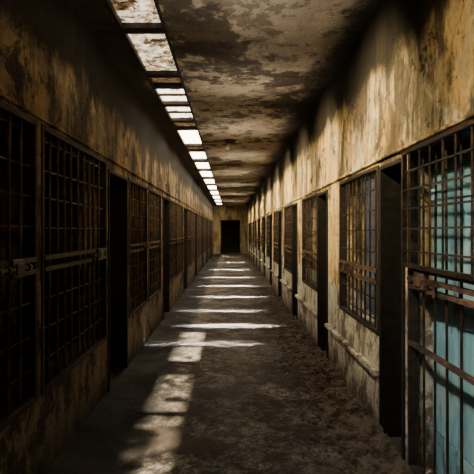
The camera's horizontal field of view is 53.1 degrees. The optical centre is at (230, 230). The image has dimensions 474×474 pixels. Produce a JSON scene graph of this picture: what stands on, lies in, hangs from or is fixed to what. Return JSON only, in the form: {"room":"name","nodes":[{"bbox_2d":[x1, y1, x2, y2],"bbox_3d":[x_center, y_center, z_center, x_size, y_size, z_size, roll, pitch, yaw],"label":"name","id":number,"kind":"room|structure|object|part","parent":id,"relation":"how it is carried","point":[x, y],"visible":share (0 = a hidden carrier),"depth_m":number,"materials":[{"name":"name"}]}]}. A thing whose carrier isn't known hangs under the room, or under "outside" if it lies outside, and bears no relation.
{"room":"prison interior","nodes":[
{"label":"prison interior","id":0,"kind":"room"},
{"bbox_2d":[45,144,79,363],"bbox_3d":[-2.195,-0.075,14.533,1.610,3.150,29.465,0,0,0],"label":"bars","id":1,"kind":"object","parent":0,"point":[52,330],"depth_m":4.32,"materials":[{"name":"paint"}]},
{"bbox_2d":[0,0,212,473],"bbox_3d":[-1.270,-0.075,14.900,0.240,3.150,32.200,0,0,0],"label":"wall","id":2,"kind":"structure","parent":0,"point":[52,64],"depth_m":3.38,"materials":[{"name":"brown paint"}]},
{"bbox_2d":[0,100,37,432],"bbox_3d":[-1.149,0.175,2.050,0.101,1.650,1.500,0,0,0],"label":"barred window","id":3,"kind":"structure","parent":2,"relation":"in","point":[18,268],"depth_m":2.62,"materials":[{"name":"metal"}]},
{"bbox_3d":[-1.148,0.165,2.050,0.026,0.028,1.440,0,0,0],"label":"rail","id":4,"kind":"part","parent":3,"relation":"part of","materials":[{"name":"metal"}]},
{"bbox_3d":[-1.148,0.235,2.050,0.026,0.028,1.440,0,0,0],"label":"rail","id":5,"kind":"part","parent":3,"relation":"part of","materials":[{"name":"metal"}]},
{"bbox_2d":[41,124,106,395],"bbox_3d":[-1.149,0.175,3.615,0.101,1.650,1.490,0,0,0],"label":"barred window","id":6,"kind":"structure","parent":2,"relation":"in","point":[99,254],"depth_m":3.45,"materials":[{"name":"metal"}]},
{"bbox_3d":[-1.148,0.235,3.615,0.026,0.028,1.430,0,0,0],"label":"rail","id":7,"kind":"part","parent":6,"relation":"part of","materials":[{"name":"metal"}]},
{"bbox_3d":[-1.148,0.165,3.615,0.026,0.028,1.430,0,0,0],"label":"rail","id":8,"kind":"part","parent":6,"relation":"part of","materials":[{"name":"metal"}]},
{"bbox_2d":[0,92,213,220],"bbox_3d":[-1.147,-0.677,16.000,0.025,0.015,30.000,0,0,0],"label":"trim","id":9,"kind":"structure","parent":2,"relation":"attached to","point":[2,95],"depth_m":3.29,"materials":[{"name":"brown paint"}]},
{"bbox_2d":[108,169,127,391],"bbox_3d":[-1.268,0.460,4.820,0.265,2.080,0.800,0,0,0],"label":"doorway","id":10,"kind":"object","parent":2,"relation":"attached to","point":[117,183],"depth_m":5.19,"materials":[{"name":"black"}]},
{"bbox_2d":[129,178,150,317],"bbox_3d":[-1.149,0.190,5.915,0.101,1.580,1.190,0,0,0],"label":"barred window","id":11,"kind":"structure","parent":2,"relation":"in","point":[139,245],"depth_m":5.99,"materials":[{"name":"metal"}]},
{"bbox_3d":[-1.148,0.235,5.900,0.026,0.028,1.100,0,0,0],"label":"rail","id":12,"kind":"part","parent":11,"relation":"part of","materials":[{"name":"metal"}]},
{"bbox_3d":[-1.148,0.165,5.900,0.026,0.028,1.100,0,0,0],"label":"rail","id":13,"kind":"part","parent":11,"relation":"part of","materials":[{"name":"metal"}]},
{"bbox_2d":[148,188,163,300],"bbox_3d":[-1.149,0.190,7.185,0.101,1.580,1.190,0,0,0],"label":"barred window","id":14,"kind":"structure","parent":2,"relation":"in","point":[154,198],"depth_m":7.18,"materials":[{"name":"metal"}]},
{"bbox_2d":[163,197,169,319],"bbox_3d":[-1.268,0.460,8.370,0.265,2.080,0.800,0,0,0],"label":"doorway","id":15,"kind":"object","parent":2,"relation":"attached to","point":[166,202],"depth_m":8.74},
{"bbox_2d":[170,199,178,282],"bbox_3d":[-1.149,0.190,9.465,0.101,1.580,1.190,0,0,0],"label":"barred window","id":16,"kind":"structure","parent":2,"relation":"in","point":[174,240],"depth_m":9.58,"materials":[{"name":"metal"}]},
{"bbox_2d":[177,203,182,276],"bbox_3d":[-1.167,0.190,10.720,0.065,1.580,1.160,0,0,0],"label":"barred window","id":17,"kind":"structure","parent":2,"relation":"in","point":[179,206],"depth_m":10.72,"materials":[{"name":"metal"}]},
{"bbox_2d":[184,207,186,288],"bbox_3d":[-1.268,0.460,11.920,0.265,2.080,0.800,0,0,0],"label":"doorway","id":18,"kind":"object","parent":2,"relation":"attached to","point":[185,209],"depth_m":12.29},
{"bbox_2d":[187,208,190,267],"bbox_3d":[-1.167,0.190,13.000,0.065,1.580,1.160,0,0,0],"label":"barred window","id":19,"kind":"structure","parent":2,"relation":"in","point":[188,210],"depth_m":13.01,"materials":[{"name":"metal"}]},
{"bbox_2d":[191,210,194,264],"bbox_3d":[-1.170,0.190,14.270,0.060,1.580,1.160,0,0,0],"label":"barred window","id":20,"kind":"structure","parent":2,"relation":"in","point":[192,212],"depth_m":14.40,"materials":[{"name":"metal"}]},
{"bbox_2d":[195,213,196,275],"bbox_3d":[-1.268,0.460,15.470,0.265,2.080,0.800,0,0,0],"label":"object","id":21,"kind":"structure","parent":2,"relation":"attached to","point":[195,213],"depth_m":15.84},
{"bbox_2d":[197,213,198,259],"bbox_3d":[-1.170,0.190,16.550,0.060,1.580,1.160,0,0,0],"label":"barred window","id":22,"kind":"structure","parent":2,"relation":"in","point":[197,213],"depth_m":16.54,"materials":[{"name":"metal"}]},
{"bbox_2d":[199,215,201,257],"bbox_3d":[-1.170,0.190,17.820,0.060,1.580,1.160,0,0,0],"label":"barred window","id":23,"kind":"structure","parent":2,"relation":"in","point":[200,216],"depth_m":18.09,"materials":[{"name":"metal"}]},
{"bbox_2d":[202,216,202,267],"bbox_3d":[-1.268,0.460,19.020,0.265,2.080,0.800,0,0,0],"label":"trim","id":24,"kind":"structure","parent":2,"relation":"attached to","point":[202,216],"depth_m":19.39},
{"bbox_2d":[203,217,204,254],"bbox_3d":[-1.170,0.190,20.100,0.060,1.580,1.160,0,0,0],"label":"barred window","id":25,"kind":"structure","parent":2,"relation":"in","point":[203,217],"depth_m":20.09,"materials":[{"name":"metal"}]},
{"bbox_2d":[205,218,205,252],"bbox_3d":[-1.170,0.190,21.370,0.060,1.580,1.160,0,0,0],"label":"barred window","id":26,"kind":"structure","parent":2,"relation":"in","point":[205,218],"depth_m":21.64,"materials":[{"name":"metal"}]},
{"bbox_2d":[206,219,207,262],"bbox_3d":[-1.268,0.460,22.570,0.265,2.080,0.800,0,0,0],"label":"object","id":27,"kind":"structure","parent":2,"relation":"attached to","point":[206,219],"depth_m":22.17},
{"bbox_2d":[208,219,208,249],"bbox_3d":[-1.170,0.190,23.650,0.060,1.580,1.160,0,0,0],"label":"barred window","id":28,"kind":"structure","parent":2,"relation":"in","point":[208,219],"depth_m":24.20,"materials":[{"name":"metal"}]},
{"bbox_2d":[210,221,210,257],"bbox_3d":[-1.268,0.460,26.120,0.265,2.080,0.800,0,0,0],"label":"trim","id":29,"kind":"structure","parent":2,"relation":"attached to","point":[210,221],"depth_m":26.49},
{"bbox_2d":[45,252,400,473],"bbox_3d":[0.000,1.600,16.400,6.400,0.200,35.200,0,0,0],"label":"floor","id":30,"kind":"structure","parent":0,"point":[96,447],"depth_m":4.22,"materials":[{"name":"concrete"}]},
{"bbox_2d":[110,278,413,473],"bbox_3d":[0.114,1.448,8.250,1.942,0.147,13.500,0,0,0],"label":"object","id":31,"kind":"object","parent":30,"relation":"on","point":[351,423],"visible":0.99,"depth_m":3.88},
{"bbox_2d":[70,0,384,205],"bbox_3d":[0.000,-1.750,16.360,6.400,0.200,36.146,0,0,0],"label":"ceiling","id":32,"kind":"structure","parent":0,"point":[253,72],"depth_m":4.75,"materials":[{"name":"paint"}]},
{"bbox_2d":[104,0,166,29],"bbox_3d":[-0.715,-1.688,3.290,0.380,0.104,1.160,0,0,0],"label":"window","id":33,"kind":"structure","parent":32,"relation":"attached to","point":[127,14],"depth_m":3.66,"materials":[{"name":"glass"}]},
{"bbox_3d":[-0.715,-1.683,3.290,0.334,0.006,1.080,0,0,0],"label":"glass","id":34,"kind":"part","parent":33,"relation":"part of","materials":[{"name":"white glass"}]},
{"bbox_2d":[121,30,180,75],"bbox_3d":[-0.715,-1.688,4.450,0.380,0.104,1.120,0,0,0],"label":"window","id":35,"kind":"structure","parent":32,"relation":"attached to","point":[153,50],"depth_m":4.41,"materials":[{"name":"glass"}]},
{"bbox_3d":[-0.715,-1.683,4.450,0.334,0.006,1.040,0,0,0],"label":"glass","id":36,"kind":"part","parent":35,"relation":"part of","materials":[{"name":"white glass"}]},
{"bbox_2d":[146,75,184,87],"bbox_3d":[-0.715,-1.688,5.215,0.380,0.104,0.390,0,0,0],"label":"window","id":37,"kind":"structure","parent":32,"relation":"attached to","point":[155,81],"depth_m":5.33,"materials":[{"name":"metal"}]},
{"bbox_3d":[-0.715,-1.683,5.215,0.334,0.006,0.310,0,0,0],"label":"glass","id":38,"kind":"part","parent":37,"relation":"part of","materials":[{"name":"brown glass"}]},
{"bbox_2d":[152,87,190,104],"bbox_3d":[-0.715,-1.688,5.795,0.380,0.104,0.750,0,0,0],"label":"window","id":39,"kind":"structure","parent":32,"relation":"attached to","point":[166,96],"depth_m":5.81,"materials":[{"name":"glass"}]},
{"bbox_3d":[-0.715,-1.683,5.795,0.334,0.006,0.670,0,0,0],"label":"glass","id":40,"kind":"part","parent":39,"relation":"part of","materials":[{"name":"white glass"}]},
{"bbox_2d":[162,105,195,120],"bbox_3d":[-0.715,-1.688,6.645,0.380,0.104,0.870,0,0,0],"label":"window","id":41,"kind":"structure","parent":32,"relation":"attached to","point":[174,112],"depth_m":6.63,"materials":[{"name":"glass"}]},
{"bbox_3d":[-0.715,-1.683,6.645,0.334,0.006,0.790,0,0,0],"label":"glass","id":42,"kind":"part","parent":41,"relation":"part of","materials":[{"name":"white glass"}]},
{"bbox_2d":[171,121,197,128],"bbox_3d":[-0.715,-1.688,7.370,0.380,0.104,0.520,0,0,0],"label":"window","id":43,"kind":"structure","parent":32,"relation":"attached to","point":[176,124],"depth_m":7.48,"materials":[{"name":"metal"}]},
{"bbox_3d":[-0.715,-1.683,7.370,0.334,0.006,0.440,0,0,0],"label":"glass","id":44,"kind":"part","parent":43,"relation":"part of","materials":[{"name":"brown glass"}]},
{"bbox_2d":[175,129,203,145],"bbox_3d":[-0.715,-1.688,8.400,0.380,0.104,1.460,0,0,0],"label":"window","id":45,"kind":"structure","parent":32,"relation":"attached to","point":[189,137],"depth_m":8.43,"materials":[{"name":"glass"}]},
{"bbox_3d":[-0.715,-1.683,8.400,0.334,0.006,1.380,0,0,0],"label":"glass","id":46,"kind":"part","parent":45,"relation":"part of","materials":[{"name":"white glass"}]},
{"bbox_2d":[184,146,204,150],"bbox_3d":[-0.715,-1.688,9.470,0.380,0.104,0.520,0,0,0],"label":"window","id":47,"kind":"structure","parent":32,"relation":"attached to","point":[188,148],"depth_m":9.63,"materials":[{"name":"metal"}]},
{"bbox_3d":[-0.715,-1.683,9.470,0.334,0.006,0.440,0,0,0],"label":"glass","id":48,"kind":"part","parent":47,"relation":"part of","materials":[{"name":"brown glass"}]},
{"bbox_2d":[187,151,207,160],"bbox_3d":[-0.715,-1.688,10.410,0.380,0.104,1.240,0,0,0],"label":"window","id":49,"kind":"structure","parent":32,"relation":"attached to","point":[194,155],"depth_m":10.55,"materials":[{"name":"glass"}]},
{"bbox_3d":[-0.715,-1.683,10.410,0.334,0.006,1.160,0,0,0],"label":"glass","id":50,"kind":"part","parent":49,"relation":"part of","materials":[{"name":"white glass"}]},
{"bbox_2d":[193,161,210,169],"bbox_3d":[-0.715,-1.688,12.000,0.380,0.104,1.460,0,0,0],"label":"window","id":51,"kind":"structure","parent":32,"relation":"attached to","point":[200,165],"depth_m":12.11,"materials":[{"name":"glass"}]},
{"bbox_3d":[-0.715,-1.683,12.000,0.334,0.006,1.380,0,0,0],"label":"glass","id":52,"kind":"part","parent":51,"relation":"part of","materials":[{"name":"white glass"}]},
{"bbox_2d":[198,170,213,177],"bbox_3d":[-0.715,-1.688,13.800,0.380,0.104,1.660,0,0,0],"label":"window","id":53,"kind":"structure","parent":32,"relation":"attached to","point":[203,173],"depth_m":13.85,"materials":[{"name":"glass"}]},
{"bbox_3d":[-0.715,-1.683,13.800,0.334,0.006,1.580,0,0,0],"label":"glass","id":54,"kind":"part","parent":53,"relation":"part of","materials":[{"name":"white glass"}]},
{"bbox_2d":[203,178,215,184],"bbox_3d":[-0.715,-1.688,15.850,0.380,0.104,1.760,0,0,0],"label":"window","id":55,"kind":"structure","parent":32,"relation":"attached to","point":[208,181],"depth_m":16.09,"materials":[{"name":"glass"}]},
{"bbox_3d":[-0.715,-1.683,15.850,0.334,0.006,1.680,0,0,0],"label":"glass","id":56,"kind":"part","parent":55,"relation":"part of","materials":[{"name":"white glass"}]},
{"bbox_2d":[206,185,217,189],"bbox_3d":[-0.715,-1.688,18.050,0.380,0.104,1.960,0,0,0],"label":"window","id":57,"kind":"structure","parent":32,"relation":"attached to","point":[210,187],"depth_m":18.30,"materials":[{"name":"glass"}]},
{"bbox_2d":[209,191,218,194],"bbox_3d":[-0.715,-1.688,20.550,0.380,0.104,2.160,0,0,0],"label":"window","id":58,"kind":"structure","parent":32,"relation":"attached to","point":[211,192],"depth_m":20.68,"materials":[{"name":"glass"}]},
{"bbox_2d":[224,139,235,150],"bbox_3d":[-0.020,-1.554,8.600,0.240,0.192,0.240,0,0,0],"label":"ceiling lamp","id":59,"kind":"object","parent":32,"relation":"attached to","point":[229,146],"visible":1,"depth_m":8.55,"materials":[{"name":"metal"}]},
{"bbox_3d":[-0.020,-1.530,8.600,0.130,0.143,0.130,0,0,0],"label":"bulb","id":60,"kind":"part","parent":59,"relation":"part of","materials":[{"name":"beige glass"}]},
{"bbox_2d":[213,206,247,253],"bbox_3d":[0.000,-0.075,31.150,6.400,3.150,0.300,0,0,0],"label":"wall","id":61,"kind":"structure","parent":0,"point":[220,213],"depth_m":31.00,"materials":[{"name":"brown paint"}]},
{"bbox_2d":[221,220,239,253],"bbox_3d":[-0.035,0.390,31.035,1.290,2.220,0.130,0,0,0],"label":"door frame","id":62,"kind":"structure","parent":61,"relation":"in","point":[221,220],"depth_m":30.97,"materials":[{"name":"metal"}]},
{"bbox_2d":[222,221,238,251],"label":"door","id":63,"kind":"structure","parent":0,"point":[230,229],"depth_m":33.60,"materials":[{"name":"paint"}]},
{"bbox_2d":[248,0,473,473],"bbox_3d":[1.220,-0.075,14.900,0.240,3.150,32.200,0,0,0],"label":"wall","id":64,"kind":"structure","parent":0,"point":[409,75],"depth_m":3.63,"materials":[{"name":"paint"}]},
{"bbox_2d":[249,223,249,255],"bbox_3d":[1.218,0.515,27.720,0.265,1.970,0.600,0,0,0],"label":"trim","id":65,"kind":"structure","parent":64,"relation":"attached to","point":[249,223],"depth_m":27.99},
{"bbox_2d":[251,222,251,258],"bbox_3d":[1.218,0.515,25.270,0.265,1.970,0.600,0,0,0],"label":"trim","id":66,"kind":"structure","parent":64,"relation":"attached to","point":[251,222],"depth_m":25.54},
{"bbox_2d":[253,221,253,261],"bbox_3d":[1.218,0.515,22.820,0.265,1.970,0.600,0,0,0],"label":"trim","id":67,"kind":"structure","parent":64,"relation":"attached to","point":[253,221],"depth_m":23.09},
{"bbox_2d":[254,220,255,248],"bbox_3d":[1.120,0.145,21.360,0.060,1.270,1.260,0,0,0],"label":"barred window","id":68,"kind":"structure","parent":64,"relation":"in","point":[254,220],"depth_m":21.55,"materials":[{"name":"metal"}]},
{"bbox_2d":[256,220,256,264],"bbox_3d":[1.218,0.515,20.370,0.265,1.970,0.600,0,0,0],"label":"trim","id":69,"kind":"structure","parent":64,"relation":"attached to","point":[256,220],"depth_m":20.64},
{"bbox_2d":[257,218,259,250],"bbox_3d":[1.120,0.145,18.910,0.060,1.270,1.260,0,0,0],"label":"barred window","id":70,"kind":"structure","parent":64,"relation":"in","point":[259,218],"depth_m":19.23,"materials":[{"name":"metal"}]},
{"bbox_2d":[259,218,260,270],"bbox_3d":[1.218,0.515,17.920,0.265,1.970,0.600,0,0,0],"label":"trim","id":71,"kind":"structure","parent":64,"relation":"attached to","point":[260,218],"depth_m":17.62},
{"bbox_2d":[261,216,263,253],"bbox_3d":[1.120,0.145,16.460,0.060,1.270,1.260,0,0,0],"label":"barred window","id":72,"kind":"structure","parent":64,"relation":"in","point":[262,218],"depth_m":16.79,"materials":[{"name":"metal"}]},
{"bbox_2d":[264,217,264,275],"bbox_3d":[1.218,0.515,15.470,0.265,1.970,0.600,0,0,0],"label":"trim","id":73,"kind":"structure","parent":64,"relation":"attached to","point":[264,217],"depth_m":15.74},
{"bbox_2d":[266,214,269,258],"bbox_3d":[1.120,0.145,14.010,0.060,1.270,1.260,0,0,0],"label":"barred window","id":74,"kind":"structure","parent":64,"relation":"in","point":[268,215],"depth_m":14.07,"materials":[{"name":"metal"}]},
{"bbox_2d":[270,214,271,286],"bbox_3d":[1.218,0.515,13.020,0.265,1.970,0.600,0,0,0],"label":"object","id":75,"kind":"structure","parent":64,"relation":"attached to","point":[270,214],"depth_m":12.72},
{"bbox_2d":[273,210,277,263],"bbox_3d":[1.117,0.145,11.560,0.065,1.270,1.260,0,0,0],"label":"barred window","id":76,"kind":"structure","parent":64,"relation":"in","point":[275,213],"depth_m":11.88,"materials":[{"name":"metal"}]},
{"bbox_2d":[278,209,281,299],"bbox_3d":[1.218,0.515,10.570,0.265,1.970,0.600,0,0,0],"label":"doorway","id":77,"kind":"object","parent":64,"relation":"attached to","point":[279,211],"depth_m":10.84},
{"bbox_2d":[283,204,291,273],"bbox_3d":[1.099,0.145,9.110,0.101,1.270,1.260,0,0,0],"label":"barred window","id":78,"kind":"structure","parent":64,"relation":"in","point":[287,247],"depth_m":9.17,"materials":[{"name":"metal"}]},
{"bbox_2d":[292,203,297,319],"bbox_3d":[1.218,0.515,8.120,0.265,1.970,0.600,0,0,0],"label":"doorway","id":79,"kind":"object","parent":64,"relation":"attached to","point":[294,206],"depth_m":8.39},
{"bbox_2d":[301,193,316,291],"bbox_3d":[1.099,0.145,6.660,0.101,1.270,1.260,0,0,0],"label":"barred window","id":80,"kind":"structure","parent":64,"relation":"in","point":[306,252],"depth_m":6.72,"materials":[{"name":"metal"}]},
{"bbox_3d":[1.098,0.390,6.660,0.026,0.032,1.210,0,0,0],"label":"rail","id":81,"kind":"part","parent":80,"relation":"part of","materials":[{"name":"brown metal"}]},
{"bbox_3d":[1.098,0.300,6.660,0.026,0.032,1.210,0,0,0],"label":"rail","id":82,"kind":"part","parent":80,"relation":"part of","materials":[{"name":"brown metal"}]},
{"bbox_2d":[248,248,378,375],"bbox_3d":[1.083,1.060,16.685,0.055,0.040,26.330,0,0,0],"label":"trim","id":83,"kind":"structure","parent":64,"relation":"attached to","point":[345,343],"depth_m":4.56,"materials":[{"name":"paint"}]},
{"bbox_2d":[317,190,327,357],"bbox_3d":[1.218,0.515,5.670,0.265,1.970,0.600,0,0,0],"label":"doorway","id":84,"kind":"object","parent":64,"relation":"attached to","point":[322,197],"depth_m":5.94,"materials":[{"name":"black"}]},
{"bbox_2d":[339,165,378,335],"bbox_3d":[1.099,0.145,4.150,0.101,1.270,1.260,0,0,0],"label":"barred window","id":85,"kind":"structure","parent":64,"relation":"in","point":[345,269],"depth_m":4.12,"materials":[{"name":"metal"}]},
{"bbox_3d":[1.098,0.390,4.150,0.026,0.032,1.210,0,0,0],"label":"rail","id":86,"kind":"part","parent":85,"relation":"part of","materials":[{"name":"brown metal"}]},
{"bbox_3d":[1.098,0.300,4.150,0.026,0.032,1.210,0,0,0],"label":"rail","id":87,"kind":"part","parent":85,"relation":"part of","materials":[{"name":"brown metal"}]},
{"bbox_2d":[248,111,473,222],"bbox_3d":[1.094,-0.525,16.000,0.032,0.020,30.000,0,0,0],"label":"trim","id":88,"kind":"structure","parent":64,"relation":"attached to","point":[470,115],"depth_m":2.98,"materials":[{"name":"paint"}]},
{"bbox_2d":[379,158,404,460],"bbox_3d":[1.218,0.515,3.235,0.265,1.970,0.490,0,0,0],"label":"doorway","id":89,"kind":"object","parent":64,"relation":"attached to","point":[391,273],"depth_m":3.45,"materials":[{"name":"black"}]},
{"bbox_2d":[401,118,473,473],"bbox_3d":[1.099,0.485,2.240,0.101,1.950,1.380,0,0,0],"label":"gate","id":90,"kind":"object","parent":64,"relation":"attached to","point":[418,279],"visible":0.99,"depth_m":2.59,"materials":[{"name":"metal"}]},
{"bbox_3d":[1.085,-0.135,2.240,0.070,0.710,1.380,0,0,0],"label":"grate frame","id":91,"kind":"part","parent":90,"relation":"part of","materials":[{"name":"metal"}]},
{"bbox_3d":[1.098,0.680,2.240,0.026,0.024,1.338,0,0,0],"label":"rail","id":92,"kind":"part","parent":90,"relation":"part of","materials":[{"name":"brown metal"}]},
{"bbox_3d":[1.098,0.335,2.240,0.026,0.024,1.338,0,0,0],"label":"rail","id":93,"kind":"part","parent":90,"relation":"part of","materials":[{"name":"brown metal"}]},
{"bbox_3d":[1.098,0.230,2.240,0.026,0.024,1.338,0,0,0],"label":"rail","id":94,"kind":"part","parent":90,"relation":"part of","materials":[{"name":"brown metal"}]},
{"bbox_3d":[1.098,0.282,2.240,0.026,0.024,1.338,0,0,0],"label":"rail","id":95,"kind":"part","parent":90,"relation":"part of","materials":[{"name":"brown metal"}]},
{"bbox_2d":[430,151,473,473],"bbox_3d":[1.258,0.525,2.240,0.065,1.910,1.360,0,0,0],"label":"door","id":96,"kind":"structure","parent":64,"relation":"in","point":[453,308],"depth_m":2.63,"materials":[{"name":"teal paint"}]},
{"bbox_2d":[366,143,470,313],"bbox_3d":[2.170,-0.075,14.725,1.660,3.150,29.850,0,0,0],"label":"wall","id":97,"kind":"structure","parent":0,"point":[468,146],"depth_m":5.05,"materials":[{"name":"grey paint"}]}
]}

